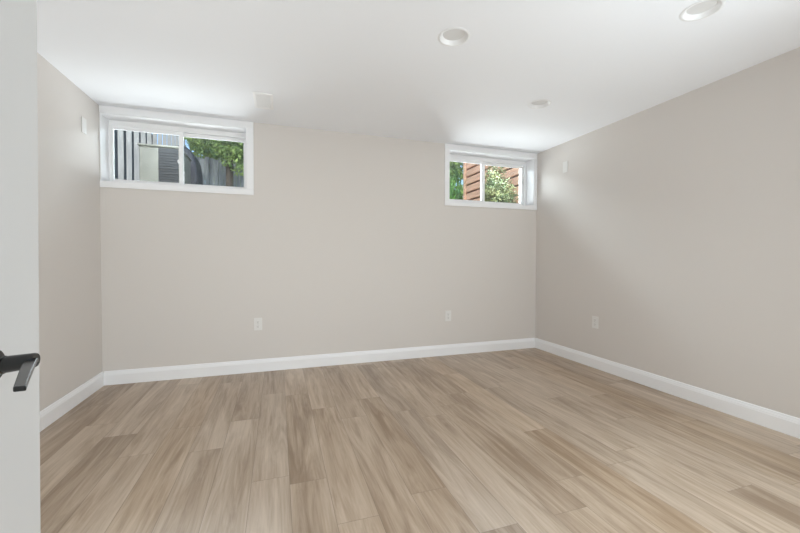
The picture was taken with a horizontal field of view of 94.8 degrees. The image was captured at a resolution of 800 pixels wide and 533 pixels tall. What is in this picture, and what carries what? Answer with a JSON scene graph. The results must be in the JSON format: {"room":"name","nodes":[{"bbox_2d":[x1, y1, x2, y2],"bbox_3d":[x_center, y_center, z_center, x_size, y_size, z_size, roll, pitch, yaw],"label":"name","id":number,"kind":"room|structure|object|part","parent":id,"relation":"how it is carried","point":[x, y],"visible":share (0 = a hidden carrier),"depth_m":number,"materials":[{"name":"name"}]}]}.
{"room":"empty basement room","nodes":[
{"label":"empty basement room","id":0,"kind":"room"},
{"bbox_2d":[37,52,101,410],"bbox_3d":[-1.997,-0.134,1.202,0.150,2.400,4.063,0,1,-18],"label":"wall","id":1,"kind":"structure","parent":0,"point":[69,227],"depth_m":2.65,"materials":[{"name":"white paint"}]},
{"bbox_2d":[40,371,103,431],"bbox_3d":[-1.942,1.003,1.311,0.014,0.121,3.932,0,1,-18],"label":"baseboard","id":2,"kind":"structure","parent":1,"relation":"attached to","point":[50,414],"depth_m":2.65,"materials":[{"name":"white paint"}]},
{"bbox_2d":[81,116,86,134],"bbox_3d":[-2.475,-1.103,2.882,0.006,0.120,0.072,0,1,-18],"label":"cover plate","id":3,"kind":"object","parent":1,"relation":"attached to","point":[83,120],"visible":1,"depth_m":2.87,"materials":[{"name":"white plastic"}]},
{"bbox_2d":[99,122,535,371],"bbox_3d":[-0.479,-0.184,3.980,4.781,2.400,0.257,0,1,-18],"label":"wall","id":4,"kind":"structure","parent":0,"point":[343,242],"depth_m":3.71,"materials":[{"name":"white paint"}]},
{"bbox_2d":[99,105,253,194],"bbox_3d":[-2.015,-1.029,3.430,1.222,0.694,0.238,0,1,-18],"label":"window","id":5,"kind":"structure","parent":4,"relation":"in","point":[111,118],"depth_m":3.37,"materials":[{"name":"white paint"}]},
{"bbox_3d":[-2.323,-1.018,3.400,0.568,0.498,0.022,0,1,-18],"label":"sash","id":6,"kind":"part","parent":5,"relation":"part of","materials":[{"name":"white plastic"}]},
{"bbox_3d":[-2.071,-1.027,3.498,1.145,0.572,0.065,0,1,-18],"label":"frame","id":7,"kind":"part","parent":5,"relation":"part of","materials":[{"name":"white plastic"}]},
{"bbox_3d":[-1.821,-1.021,3.594,0.574,0.498,0.022,0,1,-18],"label":"sash","id":8,"kind":"part","parent":5,"relation":"part of","materials":[{"name":"white plastic"}]},
{"bbox_2d":[254,318,261,330],"bbox_3d":[-1.374,0.558,3.558,0.074,0.120,0.008,0,1,-18],"label":"wall outlet","id":9,"kind":"object","parent":4,"relation":"attached to","point":[257,321],"visible":1,"depth_m":3.56,"materials":[{"name":"white plastic"}]},
{"bbox_2d":[104,338,534,385],"bbox_3d":[-0.438,0.957,3.873,4.452,0.121,0.014,0,1,-18],"label":"baseboard","id":10,"kind":"structure","parent":4,"relation":"attached to","point":[115,377],"depth_m":3.68,"materials":[{"name":"white paint"}]},
{"bbox_2d":[445,311,450,320],"bbox_3d":[0.550,0.564,4.196,0.074,0.120,0.008,0,1,-18],"label":"wall outlet","id":11,"kind":"object","parent":4,"relation":"attached to","point":[447,313],"visible":1,"depth_m":4.19,"materials":[{"name":"white plastic"}]},
{"bbox_2d":[445,143,536,209],"bbox_3d":[1.062,-1.042,4.450,1.249,0.694,0.238,0,1,-18],"label":"window","id":12,"kind":"structure","parent":4,"relation":"in","point":[527,162],"depth_m":4.47,"materials":[{"name":"white paint"}]},
{"bbox_3d":[0.779,-1.032,4.428,0.536,0.498,0.022,0,1,-18],"label":"sash","id":13,"kind":"part","parent":12,"relation":"part of","materials":[{"name":"white plastic"}]},
{"bbox_3d":[1.046,-1.040,4.531,1.143,0.572,0.065,0,1,-18],"label":"frame","id":14,"kind":"part","parent":12,"relation":"part of","materials":[{"name":"white plastic"}]},
{"bbox_3d":[1.280,-1.034,4.622,0.604,0.498,0.022,0,1,-18],"label":"sash","id":15,"kind":"part","parent":12,"relation":"part of","materials":[{"name":"white plastic"}]},
{"bbox_2d":[37,0,799,153],"bbox_3d":[0.330,-1.460,1.524,4.781,0.250,5.420,0,1,-18],"label":"ceiling","id":16,"kind":"structure","parent":0,"point":[381,68],"depth_m":2.36,"materials":[{"name":"white paint"}]},
{"bbox_2d":[253,92,272,109],"bbox_3d":[-1.126,-1.364,3.037,0.150,0.007,0.310,0,1,-18],"label":"ceiling vent","id":17,"kind":"object","parent":16,"relation":"in","point":[263,100],"visible":1,"depth_m":3.02,"materials":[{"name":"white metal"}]},
{"bbox_3d":[-1.126,-1.363,3.037,0.102,0.005,0.258,0,1,-18],"label":"louvre panel","id":18,"kind":"part","parent":17,"relation":"part of","materials":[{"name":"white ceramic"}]},
{"bbox_2d":[438,27,469,45],"bbox_3d":[0.317,-1.355,2.159,0.188,0.024,0.188,0,1,-18],"label":"recessed light","id":19,"kind":"object","parent":16,"relation":"in","point":[459,35],"visible":1,"depth_m":2.17,"materials":[{"name":"white plastic"}]},
{"bbox_2d":[528,99,551,108],"bbox_3d":[1.171,-1.371,3.087,0.188,0.024,0.188,0,1,-18],"label":"recessed light","id":20,"kind":"object","parent":16,"relation":"in","point":[537,104],"visible":0.95,"depth_m":3.11,"materials":[{"name":"white plastic"}]},
{"bbox_2d":[679,0,725,21],"bbox_3d":[1.576,-1.348,1.920,0.188,0.024,0.188,0,1,-18],"label":"recessed light","id":21,"kind":"object","parent":16,"relation":"in","point":[711,7],"visible":0.98,"depth_m":1.94,"materials":[{"name":"white plastic"}]},
{"bbox_2d":[40,348,799,532],"bbox_3d":[0.328,1.114,1.564,4.781,0.100,5.400,0,1,-18],"label":"floor","id":22,"kind":"structure","parent":0,"point":[528,440],"depth_m":2.04,"materials":[{"name":"brown wood"}]},
{"bbox_2d":[519,169,520,203],"bbox_3d":[-0.530,-1.148,4.122,5.081,1.079,0.079,0,1,-18],"label":"wall","id":23,"kind":"structure","parent":0,"point":[519,169],"depth_m":4.83,"materials":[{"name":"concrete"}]},
{"bbox_2d":[535,47,799,417],"bbox_3d":[2.399,-0.152,2.659,0.150,2.400,4.063,0,1,-18],"label":"wall","id":24,"kind":"structure","parent":0,"point":[674,224],"depth_m":2.86,"materials":[{"name":"white paint"}]},
{"bbox_2d":[563,161,567,172],"bbox_3d":[1.837,-1.107,4.090,0.006,0.120,0.072,0,1,-18],"label":"cover plate","id":25,"kind":"object","parent":24,"relation":"attached to","point":[565,164],"visible":1,"depth_m":4.08,"materials":[{"name":"white plastic"}]},
{"bbox_2d":[592,316,597,328],"bbox_3d":[1.969,0.563,3.712,0.008,0.120,0.074,0,1,-18],"label":"wall outlet","id":26,"kind":"object","parent":24,"relation":"attached to","point":[594,318],"visible":1,"depth_m":3.71,"materials":[{"name":"white plastic"}]},
{"bbox_2d":[535,338,799,438],"bbox_3d":[2.298,0.985,2.716,0.014,0.121,3.932,0,1,-18],"label":"baseboard","id":27,"kind":"structure","parent":24,"relation":"attached to","point":[771,419],"depth_m":2.85,"materials":[{"name":"white paint"}]},
{"bbox_3d":[0.821,-0.106,0.059,4.481,2.400,0.120,0,1,-18],"label":"wall","id":28,"kind":"structure","parent":0,"visible":0},
{"bbox_2d":[0,0,40,532],"bbox_3d":[-0.360,0.070,0.162,0.127,2.020,0.772,0,1,-18],"label":"door","id":29,"kind":"structure","parent":28,"relation":"in","point":[19,253],"depth_m":0.47,"materials":[{"name":"grey paint"}]},
{"bbox_3d":[-0.400,0.113,0.392,0.013,0.008,0.122,-1,1,-40],"label":"lever","id":30,"kind":"part","parent":29,"relation":"part of","materials":[{"name":"black metal"}]},
{"label":"outside","id":31,"kind":"structure","parent":0,"visible":0},
{"bbox_3d":[-2.680,-0.569,9.669,17.000,0.300,11.939,0,1,-18],"label":"ground","id":32,"kind":"structure","parent":31,"visible":0},
{"bbox_2d":[115,130,152,179],"bbox_3d":[-7.553,-2.703,8.769,0.200,3.979,10.300,0,1,-18],"label":"wall","id":33,"kind":"structure","parent":32,"relation":"on","point":[116,131],"depth_m":10.95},
{"bbox_2d":[114,130,184,180],"bbox_3d":[-4.119,-2.114,6.042,0.170,2.920,4.460,0,1,-18],"label":"screen","id":34,"kind":"object","parent":32,"relation":"on","point":[172,140],"visible":0.02,"depth_m":5.09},
{"bbox_2d":[137,143,191,183],"bbox_3d":[-2.852,-1.011,4.500,0.430,0.782,0.615,0,1,-18],"label":"air conditioner","id":35,"kind":"object","parent":32,"relation":"on","point":[157,163],"visible":0.59,"depth_m":4.22,"materials":[{"name":"beige metal"}]},
{"bbox_2d":[158,148,178,182],"bbox_3d":[-2.671,-1.012,4.248,0.200,0.695,0.018,0,1,-18],"label":"grille","id":36,"kind":"object","parent":35,"relation":"attached to","point":[168,166],"depth_m":4.24,"materials":[{"name":"black metal"}]},
{"bbox_2d":[178,145,202,184],"bbox_3d":[-3.018,-1.155,5.268,0.295,1.039,0.459,0,1,-18],"label":"covered grill","id":37,"kind":"object","parent":32,"relation":"on","point":[196,172],"visible":0.31,"depth_m":5.10,"materials":[{"name":"grey fabric"}]},
{"bbox_2d":[184,137,243,186],"bbox_3d":[-2.909,-1.860,6.285,1.378,2.410,0.971,-1,1,-32],"label":"leafy tree","id":38,"kind":"object","parent":32,"relation":"on","point":[230,150],"visible":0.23,"depth_m":6.11,"materials":[{"name":"green plant"}]},
{"bbox_2d":[191,138,243,186],"bbox_3d":[-3.866,-2.410,8.760,2.155,3.409,1.385,0,1,-18],"label":"tree","id":39,"kind":"object","parent":32,"relation":"on","point":[209,153],"visible":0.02,"depth_m":8.44,"materials":[{"name":"green plant"}]},
{"bbox_2d":[196,157,243,186],"bbox_3d":[-2.273,-1.352,7.259,3.262,1.359,0.060,0,1,-18],"label":"fence","id":40,"kind":"object","parent":32,"relation":"on","point":[238,180],"visible":0.07,"depth_m":6.84,"materials":[{"name":"grey wood"}]},
{"bbox_2d":[450,161,462,199],"bbox_3d":[0.497,-2.277,9.169,3.256,3.185,1.369,0,1,-18],"label":"shrub","id":41,"kind":"object","parent":32,"relation":"on","point":[454,168],"visible":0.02,"depth_m":9.37,"materials":[{"name":"green plant"}]},
{"bbox_2d":[449,167,469,199],"bbox_3d":[0.692,-1.124,5.730,1.011,0.974,1.094,0,1,-18],"label":"spiky plant","id":42,"kind":"object","parent":32,"relation":"on","point":[452,196],"visible":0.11,"depth_m":5.62,"materials":[{"name":"green plant"}]},
{"bbox_2d":[463,163,518,202],"bbox_3d":[1.622,-1.754,6.229,0.077,2.219,2.170,0,1,-18],"label":"fence","id":43,"kind":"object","parent":32,"relation":"on","point":[471,173],"depth_m":6.79,"materials":[{"name":"wood"}]},
{"bbox_3d":[1.291,-1.774,7.228,0.077,2.219,0.065,0,1,-18],"label":"post","id":44,"kind":"part","parent":43,"relation":"part of","materials":[{"name":"wood"}]},
{"bbox_2d":[485,166,518,202],"bbox_3d":[1.456,-1.004,5.489,0.571,1.137,0.872,0,1,14],"label":"shrub","id":45,"kind":"object","parent":32,"relation":"on","point":[499,191],"visible":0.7,"depth_m":5.37,"materials":[{"name":"green plant"}]}
]}

